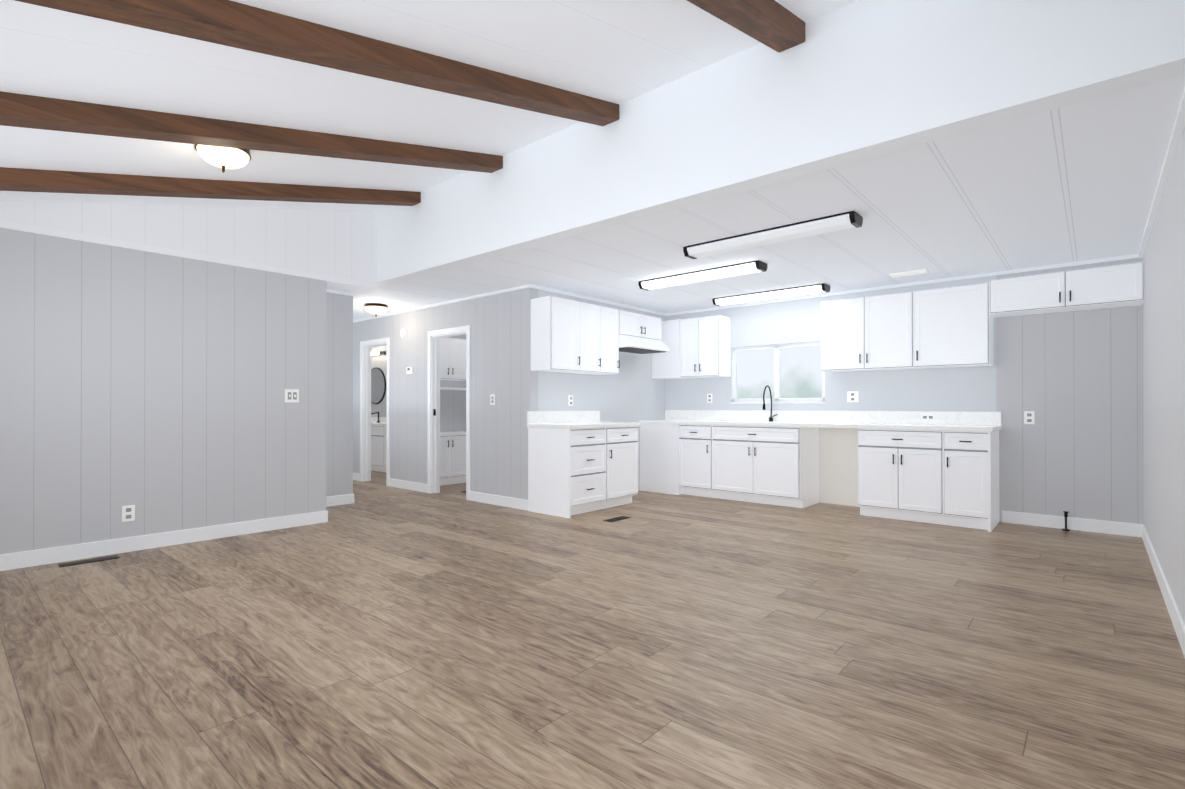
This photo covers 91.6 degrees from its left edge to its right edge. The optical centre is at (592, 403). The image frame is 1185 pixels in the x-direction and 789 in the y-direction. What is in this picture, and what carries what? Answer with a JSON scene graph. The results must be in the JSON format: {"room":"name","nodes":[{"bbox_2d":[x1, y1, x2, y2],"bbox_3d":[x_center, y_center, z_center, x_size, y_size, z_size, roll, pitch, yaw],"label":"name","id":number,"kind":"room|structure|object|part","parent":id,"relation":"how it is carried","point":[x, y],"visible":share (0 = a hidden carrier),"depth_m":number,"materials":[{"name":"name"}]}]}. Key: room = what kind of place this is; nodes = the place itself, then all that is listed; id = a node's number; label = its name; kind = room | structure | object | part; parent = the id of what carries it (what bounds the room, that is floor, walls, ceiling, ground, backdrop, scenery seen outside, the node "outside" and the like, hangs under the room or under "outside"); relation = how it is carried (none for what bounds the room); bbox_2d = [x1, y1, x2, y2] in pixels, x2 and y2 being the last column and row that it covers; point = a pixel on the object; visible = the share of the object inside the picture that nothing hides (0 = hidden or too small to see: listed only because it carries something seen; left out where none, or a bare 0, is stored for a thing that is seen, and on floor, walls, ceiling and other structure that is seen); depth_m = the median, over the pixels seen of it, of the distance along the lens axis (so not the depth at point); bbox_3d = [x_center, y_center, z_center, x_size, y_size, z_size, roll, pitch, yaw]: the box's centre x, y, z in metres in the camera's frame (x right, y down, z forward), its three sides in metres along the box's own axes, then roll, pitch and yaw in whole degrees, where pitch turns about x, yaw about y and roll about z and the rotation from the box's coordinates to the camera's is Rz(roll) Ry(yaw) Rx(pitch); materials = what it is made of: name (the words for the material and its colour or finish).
{"room":"kitchen","nodes":[
{"label":"kitchen","id":0,"kind":"room"},
{"bbox_2d":[0,200,379,554],"bbox_3d":[-3.491,-0.537,4.439,0.120,3.300,3.890,0,0,41],"label":"wall","id":1,"kind":"structure","parent":0,"point":[151,386],"depth_m":4.50,"materials":[{"name":"grey paint"}]},
{"bbox_2d":[122,505,134,521],"bbox_3d":[-3.492,0.823,4.335,0.007,0.118,0.075,0,0,41],"label":"outlet","id":2,"kind":"object","parent":1,"relation":"attached to","point":[128,512],"visible":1,"depth_m":4.33,"materials":[{"name":"white plastic"}]},
{"bbox_2d":[0,510,327,570],"bbox_3d":[-3.565,1.058,4.246,0.013,0.110,3.213,0,0,41],"label":"baseboard","id":3,"kind":"structure","parent":1,"relation":"attached to","point":[23,559],"depth_m":4.42,"materials":[{"name":"white wood"}]},
{"bbox_2d":[0,220,378,288],"bbox_3d":[-3.409,-1.197,4.436,0.012,0.050,3.750,0,0,41],"label":"trim","id":4,"kind":"structure","parent":1,"relation":"attached to","point":[90,238],"depth_m":4.53,"materials":[{"name":"white wood"}]},
{"bbox_2d":[285,389,298,401],"bbox_3d":[-2.720,-0.073,5.218,0.014,0.118,0.120,0,0,41],"label":"light switch","id":5,"kind":"object","parent":1,"relation":"attached to","point":[291,395],"visible":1,"depth_m":5.21,"materials":[{"name":"white plastic"}]},
{"bbox_2d":[326,292,352,496],"bbox_3d":[-2.972,-0.114,6.294,0.120,2.470,0.670,0,0,41],"label":"wall","id":6,"kind":"structure","parent":0,"point":[339,394],"depth_m":6.39,"materials":[{"name":"grey paint"}]},
{"bbox_2d":[371,345,386,416],"bbox_3d":[-2.452,-0.101,9.285,6.730,2.470,0.120,0,0,41],"label":"wall","id":7,"kind":"structure","parent":0,"point":[379,361],"depth_m":10.41,"materials":[{"name":"grey paint"}]},
{"bbox_2d":[371,367,385,403],"bbox_3d":[-3.942,-0.331,10.491,0.670,0.670,0.024,0,0,41],"label":"bathroom mirror","id":8,"kind":"object","parent":7,"relation":"attached to","point":[378,384],"visible":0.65,"depth_m":10.43,"materials":[{"name":"black mirror"}]},
{"bbox_2d":[371,350,385,355],"bbox_3d":[-3.990,-0.911,10.438,0.640,0.100,0.170,0,0,41],"label":"wall lamp","id":9,"kind":"object","parent":7,"relation":"attached to","point":[375,353],"visible":0.52,"depth_m":10.28,"materials":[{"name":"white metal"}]},
{"bbox_3d":[-4.019,-0.911,10.404,0.540,0.100,0.080,0,0,41],"label":"lamp shade","id":10,"kind":"part","parent":9,"relation":"part of","materials":[{"name":"white glass"}]},
{"bbox_2d":[371,416,386,423],"bbox_3d":[-3.749,0.283,10.321,1.730,0.090,0.015,0,0,41],"label":"backsplash","id":11,"kind":"structure","parent":7,"relation":"attached to","point":[382,420],"depth_m":10.30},
{"bbox_2d":[0,0,856,210],"bbox_3d":[-1.265,-1.588,2.500,6.030,0.991,3.890,0,0,41],"label":"ceiling","id":12,"kind":"structure","parent":0,"point":[619,52],"depth_m":2.89,"materials":[{"name":"white paint"}]},
{"bbox_2d":[0,167,420,205],"bbox_3d":[-2.878,-1.498,3.974,0.145,0.966,3.750,0,0,41],"label":"beam","id":13,"kind":"structure","parent":12,"relation":"attached to","point":[31,180],"depth_m":3.97,"materials":[{"name":"brown wood"}]},
{"bbox_2d":[194,144,250,172],"bbox_3d":[-2.232,-1.495,3.483,0.290,0.195,0.290,0,0,41],"label":"ceiling light","id":14,"kind":"object","parent":12,"relation":"attached to","point":[223,158],"visible":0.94,"depth_m":3.42,"materials":[{"name":"white glass"}]},
{"bbox_2d":[0,91,502,172],"bbox_3d":[-1.997,-1.502,3.205,0.145,0.966,3.750,0,0,41],"label":"beam","id":15,"kind":"structure","parent":12,"relation":"attached to","point":[31,111],"depth_m":3.09,"materials":[{"name":"brown wood"}]},
{"bbox_2d":[15,0,618,125],"bbox_3d":[-1.108,-1.505,2.429,0.145,0.966,3.750,0,0,41],"label":"beam","id":16,"kind":"structure","parent":12,"relation":"attached to","point":[230,23],"depth_m":2.39,"materials":[{"name":"brown wood"}]},
{"bbox_2d":[687,0,804,52],"bbox_3d":[-0.181,-1.508,1.620,0.145,0.966,3.750,0,0,41],"label":"beam","id":17,"kind":"structure","parent":12,"relation":"attached to","point":[775,25],"depth_m":2.70,"materials":[{"name":"brown wood"}]},
{"bbox_2d":[353,288,537,499],"bbox_3d":[-3.196,-0.105,8.341,6.850,2.470,0.120,0,0,41],"label":"wall","id":18,"kind":"structure","parent":0,"point":[500,346],"depth_m":6.61,"materials":[{"name":"grey paint"}]},
{"bbox_2d":[353,473,359,480],"bbox_3d":[-4.607,1.080,9.480,3.220,0.110,0.013,0,0,41],"label":"baseboard","id":19,"kind":"structure","parent":18,"relation":"attached to","point":[356,476],"depth_m":8.48,"materials":[{"name":"white wood"}]},
{"bbox_2d":[360,337,389,485],"bbox_3d":[-3.051,0.108,8.203,0.814,2.042,0.136,0,0,41],"label":"door frame","id":20,"kind":"structure","parent":18,"relation":"attached to","point":[365,412],"depth_m":8.39,"materials":[{"name":"white wood"}]},
{"bbox_2d":[400,328,406,337],"bbox_3d":[-2.511,-0.943,7.647,0.123,0.123,0.030,0,0,41],"label":"smoke detector","id":21,"kind":"object","parent":18,"relation":"attached to","point":[403,333],"visible":1,"depth_m":7.62,"materials":[{"name":"white plastic"}]},
{"bbox_2d":[389,478,426,492],"bbox_3d":[-2.430,1.072,7.580,0.940,0.110,0.013,0,0,41],"label":"baseboard","id":22,"kind":"structure","parent":18,"relation":"attached to","point":[420,487],"depth_m":7.56,"materials":[{"name":"white wood"}]},
{"bbox_2d":[407,367,412,373],"bbox_3d":[-2.397,-0.439,7.548,0.120,0.090,0.026,0,0,41],"label":"thermostat","id":23,"kind":"object","parent":18,"relation":"attached to","point":[409,370],"visible":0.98,"depth_m":7.52,"materials":[{"name":"white plastic"}]},
{"bbox_2d":[353,284,530,322],"bbox_3d":[-3.234,-1.225,8.280,6.880,0.030,0.030,0,0,41],"label":"crown molding","id":24,"kind":"structure","parent":18,"relation":"attached to","point":[529,285],"depth_m":6.95,"materials":[{"name":"white wood"}]},
{"bbox_2d":[427,325,469,499],"bbox_3d":[-1.713,0.103,7.035,0.864,2.042,0.136,0,0,41],"label":"door frame","id":25,"kind":"structure","parent":18,"relation":"attached to","point":[433,449],"depth_m":7.24,"materials":[{"name":"white wood"}]},
{"bbox_2d":[490,394,494,404],"bbox_3d":[-1.120,-0.048,6.439,0.075,0.118,0.014,0,0,41],"label":"electrical outlet","id":26,"kind":"object","parent":18,"relation":"attached to","point":[492,399],"visible":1,"depth_m":6.44,"materials":[{"name":"white plastic"}]},
{"bbox_2d":[470,491,527,510],"bbox_3d":[-1.032,1.067,6.373,1.033,0.110,0.033,0,0,41],"label":"baseboard","id":27,"kind":"structure","parent":18,"relation":"attached to","point":[516,503],"depth_m":6.34,"materials":[{"name":"white wood"}]},
{"bbox_2d":[440,335,465,431],"bbox_3d":[-2.180,-0.105,8.251,0.100,2.470,1.080,0,0,41],"label":"wall","id":28,"kind":"structure","parent":0,"point":[452,410],"depth_m":8.36,"materials":[{"name":"grey paint"}]},
{"bbox_2d":[440,337,465,389],"bbox_3d":[-2.009,-0.561,8.120,0.320,0.720,1.045,0,0,41],"label":"wall cabinet","id":29,"kind":"object","parent":28,"relation":"attached to","point":[453,359],"visible":0.56,"depth_m":8.02,"materials":[{"name":"white wood"}]},
{"bbox_2d":[0,470,1184,788],"bbox_3d":[-1.856,1.151,6.244,12.220,0.060,9.130,0,0,41],"label":"floor","id":30,"kind":"structure","parent":0,"point":[378,634],"depth_m":2.52,"materials":[{"name":"brown wood"}]},
{"bbox_2d":[58,555,119,566],"bbox_3d":[-3.555,1.108,4.070,0.110,0.006,0.320,0,0,41],"label":"floor vent","id":31,"kind":"object","parent":30,"relation":"in","point":[87,561],"visible":0.94,"depth_m":4.05,"materials":[{"name":"grey metal"}]},
{"bbox_2d":[326,494,353,506],"bbox_3d":[-2.904,1.066,6.265,0.013,0.110,0.643,0,0,41],"label":"baseboard","id":32,"kind":"structure","parent":30,"relation":"on","point":[337,500],"depth_m":6.38,"materials":[{"name":"white wood"}]},
{"bbox_2d":[371,424,386,471],"bbox_3d":[-3.917,0.747,10.134,1.700,0.780,0.509,0,0,41],"label":"bathroom vanity","id":33,"kind":"object","parent":30,"relation":"on","point":[378,440],"depth_m":9.53,"materials":[{"name":"white wood"}]},
{"bbox_2d":[371,420,378,423],"bbox_3d":[-3.908,0.342,10.139,1.730,0.030,0.500,0,0,41],"label":"countertop","id":34,"kind":"structure","parent":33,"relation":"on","point":[372,421],"depth_m":10.22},
{"bbox_2d":[440,432,465,485],"bbox_3d":[-2.071,0.766,8.046,0.322,0.725,0.820,0,0,41],"label":"base cabinet","id":35,"kind":"object","parent":30,"relation":"on","point":[452,457],"visible":0.58,"depth_m":8.02,"materials":[{"name":"white wood"}]},
{"bbox_2d":[527,411,640,517],"bbox_3d":[-0.066,0.599,6.230,0.632,1.045,1.160,0,0,41],"label":"base cabinet","id":36,"kind":"object","parent":30,"relation":"on","point":[579,462],"visible":1,"depth_m":5.92,"materials":[{"name":"white wood"}]},
{"bbox_3d":[0.136,0.633,6.060,0.002,0.751,1.118,0,0,41],"label":"panel","id":37,"kind":"part","parent":36,"relation":"part of","materials":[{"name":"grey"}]},
{"bbox_3d":[0.164,0.600,6.039,0.034,0.535,0.660,0,0,41],"label":"handle","id":38,"kind":"part","parent":36,"relation":"part of","materials":[{"name":"black"}]},
{"bbox_2d":[603,516,630,521],"bbox_3d":[0.240,1.115,5.589,0.110,0.006,0.300,0,0,41],"label":"floor vent","id":39,"kind":"object","parent":30,"relation":"in","point":[616,519],"visible":0.98,"depth_m":5.56,"materials":[{"name":"grey metal"}]},
{"bbox_2d":[640,425,678,494],"bbox_3d":[1.033,0.688,7.521,0.589,0.875,0.596,0,0,41],"label":"base cabinet","id":40,"kind":"object","parent":30,"relation":"on","point":[659,444],"depth_m":7.29,"materials":[{"name":"white wood"}]},
{"bbox_2d":[679,425,710,497],"bbox_3d":[1.427,0.687,7.177,0.457,0.875,0.596,0,0,41],"label":"base cabinet","id":41,"kind":"object","parent":30,"relation":"on","point":[694,440],"depth_m":6.96,"materials":[{"name":"white wood"}]},
{"bbox_3d":[2.271,0.633,6.070,3.178,0.751,0.002,0,0,41],"label":"panel","id":42,"kind":"part","parent":41,"relation":"part of","materials":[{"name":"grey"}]},
{"bbox_2d":[711,425,822,507],"bbox_3d":[1.995,0.685,6.682,1.050,0.875,0.596,0,0,41],"label":"base cabinet","id":43,"kind":"object","parent":30,"relation":"on","point":[763,464],"depth_m":6.42,"materials":[{"name":"white wood"}]},
{"bbox_2d":[639,421,1001,432],"bbox_3d":[2.234,0.227,6.460,3.796,0.040,0.624,0,0,41],"label":"countertop","id":44,"kind":"structure","parent":43,"relation":"on","point":[782,424],"depth_m":6.06,"materials":[{"name":"white stone"}]},
{"bbox_2d":[763,385,778,420],"bbox_3d":[2.084,-0.006,6.770,0.104,0.427,0.233,0,0,41],"label":"faucet","id":45,"kind":"object","parent":44,"relation":"on","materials":[{"name":"black metal"}]},
{"bbox_3d":[2.806,0.685,6.371,0.574,0.873,0.004,0,0,41],"label":"panel","id":46,"kind":"part","parent":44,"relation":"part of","materials":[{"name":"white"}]},
{"bbox_2d":[855,429,942,524],"bbox_3d":[3.106,0.681,5.712,0.740,0.875,0.596,0,0,41],"label":"base cabinet","id":47,"kind":"object","parent":30,"relation":"on","point":[942,468],"depth_m":5.48,"materials":[{"name":"white wood"}]},
{"bbox_2d":[943,429,1000,531],"bbox_3d":[3.521,0.679,5.350,0.361,0.875,0.596,0,0,41],"label":"base cabinet","id":48,"kind":"object","parent":30,"relation":"on","point":[970,460],"depth_m":5.14,"materials":[{"name":"white wood"}]},
{"bbox_2d":[1062,511,1069,530],"bbox_3d":[4.179,1.032,5.084,0.056,0.168,0.056,0,0,41],"label":"gas valve","id":49,"kind":"object","parent":30,"relation":"on","point":[1065,516],"visible":0.98,"depth_m":5.08,"materials":[{"name":"black metal"}]},
{"bbox_2d":[538,290,665,490],"bbox_3d":[0.210,-0.110,7.126,0.120,2.470,2.530,0,0,41],"label":"wall","id":50,"kind":"structure","parent":0,"point":[632,390],"depth_m":7.11,"materials":[{"name":"grey paint"}]},
{"bbox_2d":[568,395,572,405],"bbox_3d":[-0.245,-0.038,6.508,0.007,0.118,0.075,0,0,41],"label":"electrical outlet","id":51,"kind":"object","parent":50,"relation":"attached to","point":[570,400],"visible":1,"depth_m":6.50,"materials":[{"name":"white plastic"}]},
{"bbox_2d":[531,296,622,374],"bbox_3d":[-0.170,-0.724,6.353,0.316,0.750,1.100,0,0,41],"label":"upper cabinet","id":52,"kind":"object","parent":50,"relation":"attached to","point":[571,336],"depth_m":6.10,"materials":[{"name":"white wood"}]},
{"bbox_2d":[531,284,666,315],"bbox_3d":[0.181,-1.231,6.984,0.030,0.030,2.490,0,0,41],"label":"crown molding","id":53,"kind":"structure","parent":50,"relation":"attached to","point":[532,286],"depth_m":6.78,"materials":[{"name":"white wood"}]},
{"bbox_2d":[623,311,660,339],"bbox_3d":[0.478,-0.950,7.097,0.316,0.290,0.868,0,0,41],"label":"upper cabinet","id":54,"kind":"object","parent":50,"relation":"attached to","point":[634,324],"depth_m":7.00,"materials":[{"name":"white wood"}]},
{"bbox_2d":[619,334,670,351],"bbox_3d":[0.533,-0.730,7.046,0.468,0.148,0.850,0,0,41],"label":"range hood","id":55,"kind":"object","parent":54,"relation":"attached to","point":[639,342],"visible":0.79,"depth_m":6.85,"materials":[{"name":"white metal"}]},
{"bbox_2d":[619,347,664,353],"bbox_3d":[0.533,-0.651,7.046,0.370,0.008,0.750,0,0,41],"label":"filter","id":56,"kind":"object","parent":55,"relation":"attached to","point":[636,350],"visible":0.79,"depth_m":7.00,"materials":[{"name":"grey metal"}]},
{"bbox_2d":[327,75,1184,319],"bbox_3d":[-1.156,-1.296,7.056,11.860,0.100,4.440,0,0,41],"label":"ceiling","id":57,"kind":"structure","parent":0,"point":[1076,182],"depth_m":4.01,"materials":[{"name":"white paint"}]},
{"bbox_2d":[327,289,353,295],"bbox_3d":[-2.916,-1.234,6.249,0.030,0.030,0.670,0,0,41],"label":"crown molding","id":58,"kind":"structure","parent":57,"relation":"attached to","point":[328,290],"depth_m":6.37,"materials":[{"name":"white wood"}]},
{"bbox_2d":[364,303,387,316],"bbox_3d":[-2.721,-1.166,7.240,0.290,0.155,0.290,0,0,41],"label":"light","id":59,"kind":"object","parent":57,"relation":"attached to","point":[374,308],"visible":1,"depth_m":7.15,"materials":[{"name":"white glass"}]},
{"bbox_3d":[-2.721,-1.169,7.240,0.270,0.080,0.270,0,0,41],"label":"lamp shade","id":60,"kind":"part","parent":59,"relation":"part of","materials":[{"name":"white glass"}]},
{"bbox_2d":[638,260,766,290],"bbox_3d":[1.018,-1.216,5.517,1.300,0.070,0.186,0,0,41],"label":"fluorescent ceiling light","id":61,"kind":"object","parent":57,"relation":"attached to","point":[717,273],"visible":1,"depth_m":5.41,"materials":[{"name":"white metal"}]},
{"bbox_2d":[712,283,829,305],"bbox_3d":[1.968,-1.212,6.453,1.300,0.070,0.186,0,0,41],"label":"fluorescent ceiling light","id":62,"kind":"object","parent":57,"relation":"attached to","point":[786,292],"visible":1,"depth_m":6.35,"materials":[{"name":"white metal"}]},
{"bbox_2d":[683,211,862,258],"bbox_3d":[1.274,-1.222,4.244,1.300,0.070,0.186,0,0,41],"label":"fluorescent ceiling light","id":63,"kind":"object","parent":57,"relation":"attached to","point":[837,222],"visible":1,"depth_m":4.12,"materials":[{"name":"white plastic"}]},
{"bbox_2d":[888,269,928,277],"bbox_3d":[3.018,-1.243,5.497,0.320,0.016,0.140,0,0,41],"label":"ceiling vent","id":64,"kind":"object","parent":57,"relation":"in","point":[909,273],"visible":1,"depth_m":5.46,"materials":[{"name":"white plastic"}]},
{"bbox_2d":[377,0,1184,286],"bbox_3d":[0.044,-1.713,4.001,6.030,0.950,0.148,0,0,41],"label":"header beam","id":65,"kind":"structure","parent":0,"point":[856,81],"depth_m":3.00,"materials":[{"name":"white paint"}]},
{"bbox_2d":[666,258,1143,523],"bbox_3d":[2.845,-0.113,6.426,5.010,2.470,0.120,0,0,41],"label":"wall","id":66,"kind":"structure","parent":0,"point":[1073,380],"depth_m":5.28,"materials":[{"name":"grey paint"}]},
{"bbox_2d":[652,315,730,378],"bbox_3d":[1.264,-0.719,7.489,0.987,0.750,0.350,0,0,41],"label":"upper cabinet","id":67,"kind":"object","parent":66,"relation":"attached to","point":[699,347],"visible":0.94,"depth_m":7.29,"materials":[{"name":"white wood"}]},
{"bbox_3d":[1.344,-0.720,7.256,0.550,0.740,0.002,0,0,41],"label":"panel","id":68,"kind":"part","parent":67,"relation":"part of","materials":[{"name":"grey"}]},
{"bbox_2d":[707,394,711,402],"bbox_3d":[1.526,-0.074,7.492,0.075,0.118,0.007,0,0,41],"label":"electrical outlet","id":69,"kind":"object","parent":66,"relation":"attached to","point":[709,398],"visible":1,"depth_m":7.49,"materials":[{"name":"white plastic"}]},
{"bbox_2d":[731,341,824,403],"bbox_3d":[2.222,-0.361,6.945,1.170,0.710,0.089,0,0,41],"label":"window","id":70,"kind":"structure","parent":66,"relation":"in","point":[777,398],"depth_m":6.95,"materials":[{"name":"white"}]},
{"bbox_2d":[663,409,1001,424],"bbox_3d":[2.433,0.142,6.688,3.796,0.130,0.020,0,0,41],"label":"backsplash","id":71,"kind":"structure","parent":66,"relation":"attached to","point":[888,417],"depth_m":6.35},
{"bbox_2d":[921,413,934,420],"bbox_3d":[3.396,0.134,5.832,0.118,0.075,0.007,0,0,41],"label":"electrical outlet","id":72,"kind":"object","parent":71,"relation":"attached to","point":[927,417],"visible":1,"depth_m":5.83,"materials":[{"name":"white plastic"}]},
{"bbox_2d":[847,391,858,401],"bbox_3d":[2.859,-0.079,6.329,0.120,0.118,0.007,0,0,41],"label":"electrical outlet","id":73,"kind":"object","parent":66,"relation":"attached to","point":[852,396],"visible":1,"depth_m":6.32,"materials":[{"name":"white plastic"}]},
{"bbox_2d":[821,291,912,371],"bbox_3d":[2.913,-0.735,6.072,0.901,0.750,0.316,0,0,41],"label":"upper cabinet","id":74,"kind":"object","parent":66,"relation":"attached to","point":[870,333],"depth_m":5.93,"materials":[{"name":"white wood"}]},
{"bbox_2d":[667,254,1134,315],"bbox_3d":[2.795,-1.233,6.374,4.770,0.030,0.030,0,0,41],"label":"crown molding","id":75,"kind":"structure","parent":66,"relation":"attached to","point":[1125,257],"depth_m":5.83,"materials":[{"name":"white wood"}]},
{"bbox_2d":[913,282,993,368],"bbox_3d":[3.485,-0.737,5.572,0.619,0.750,0.316,0,0,41],"label":"upper cabinet","id":76,"kind":"object","parent":66,"relation":"attached to","point":[949,327],"depth_m":5.44,"materials":[{"name":"white wood"}]},
{"bbox_2d":[1024,411,1034,423],"bbox_3d":[4.027,0.127,5.308,0.075,0.118,0.007,0,0,41],"label":"electrical outlet","id":77,"kind":"object","parent":66,"relation":"attached to","point":[1029,417],"visible":1,"depth_m":5.31,"materials":[{"name":"white plastic"}]},
{"bbox_2d":[989,262,1143,317],"bbox_3d":[4.105,-0.979,5.032,1.023,0.310,0.316,0,0,41],"label":"upper cabinet","id":78,"kind":"object","parent":66,"relation":"attached to","point":[1122,285],"depth_m":4.89,"materials":[{"name":"white wood"}]},
{"bbox_2d":[1002,511,1139,536],"bbox_3d":[4.219,1.061,5.132,0.925,0.110,0.013,0,0,41],"label":"baseboard","id":79,"kind":"structure","parent":66,"relation":"attached to","point":[1079,524],"depth_m":5.09,"materials":[{"name":"white wood"}]},
{"bbox_2d":[1143,126,1184,623],"bbox_3d":[2.204,-0.547,1.976,0.120,3.300,7.670,0,0,41],"label":"wall","id":80,"kind":"structure","parent":0,"point":[1164,384],"depth_m":3.21,"materials":[{"name":"white paint"}]},
{"bbox_2d":[1135,87,1184,257],"bbox_3d":[3.417,-1.246,3.482,0.030,0.030,3.510,0,0,41],"label":"crown molding","id":81,"kind":"structure","parent":80,"relation":"attached to","point":[1177,131],"depth_m":3.04,"materials":[{"name":"white wood"}]},
{"bbox_2d":[1140,524,1184,657],"bbox_3d":[2.154,1.048,2.013,0.013,0.110,7.430,0,0,41],"label":"baseboard","id":82,"kind":"structure","parent":80,"relation":"attached to","point":[1177,621],"depth_m":3.16,"materials":[{"name":"white wood"}]},
{"label":"outside","id":83,"kind":"structure","parent":0,"visible":0},
{"bbox_2d":[737,346,821,397],"bbox_3d":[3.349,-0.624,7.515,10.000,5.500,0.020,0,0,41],"label":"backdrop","id":84,"kind":"structure","parent":83,"point":[801,374],"depth_m":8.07,"materials":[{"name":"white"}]}
]}

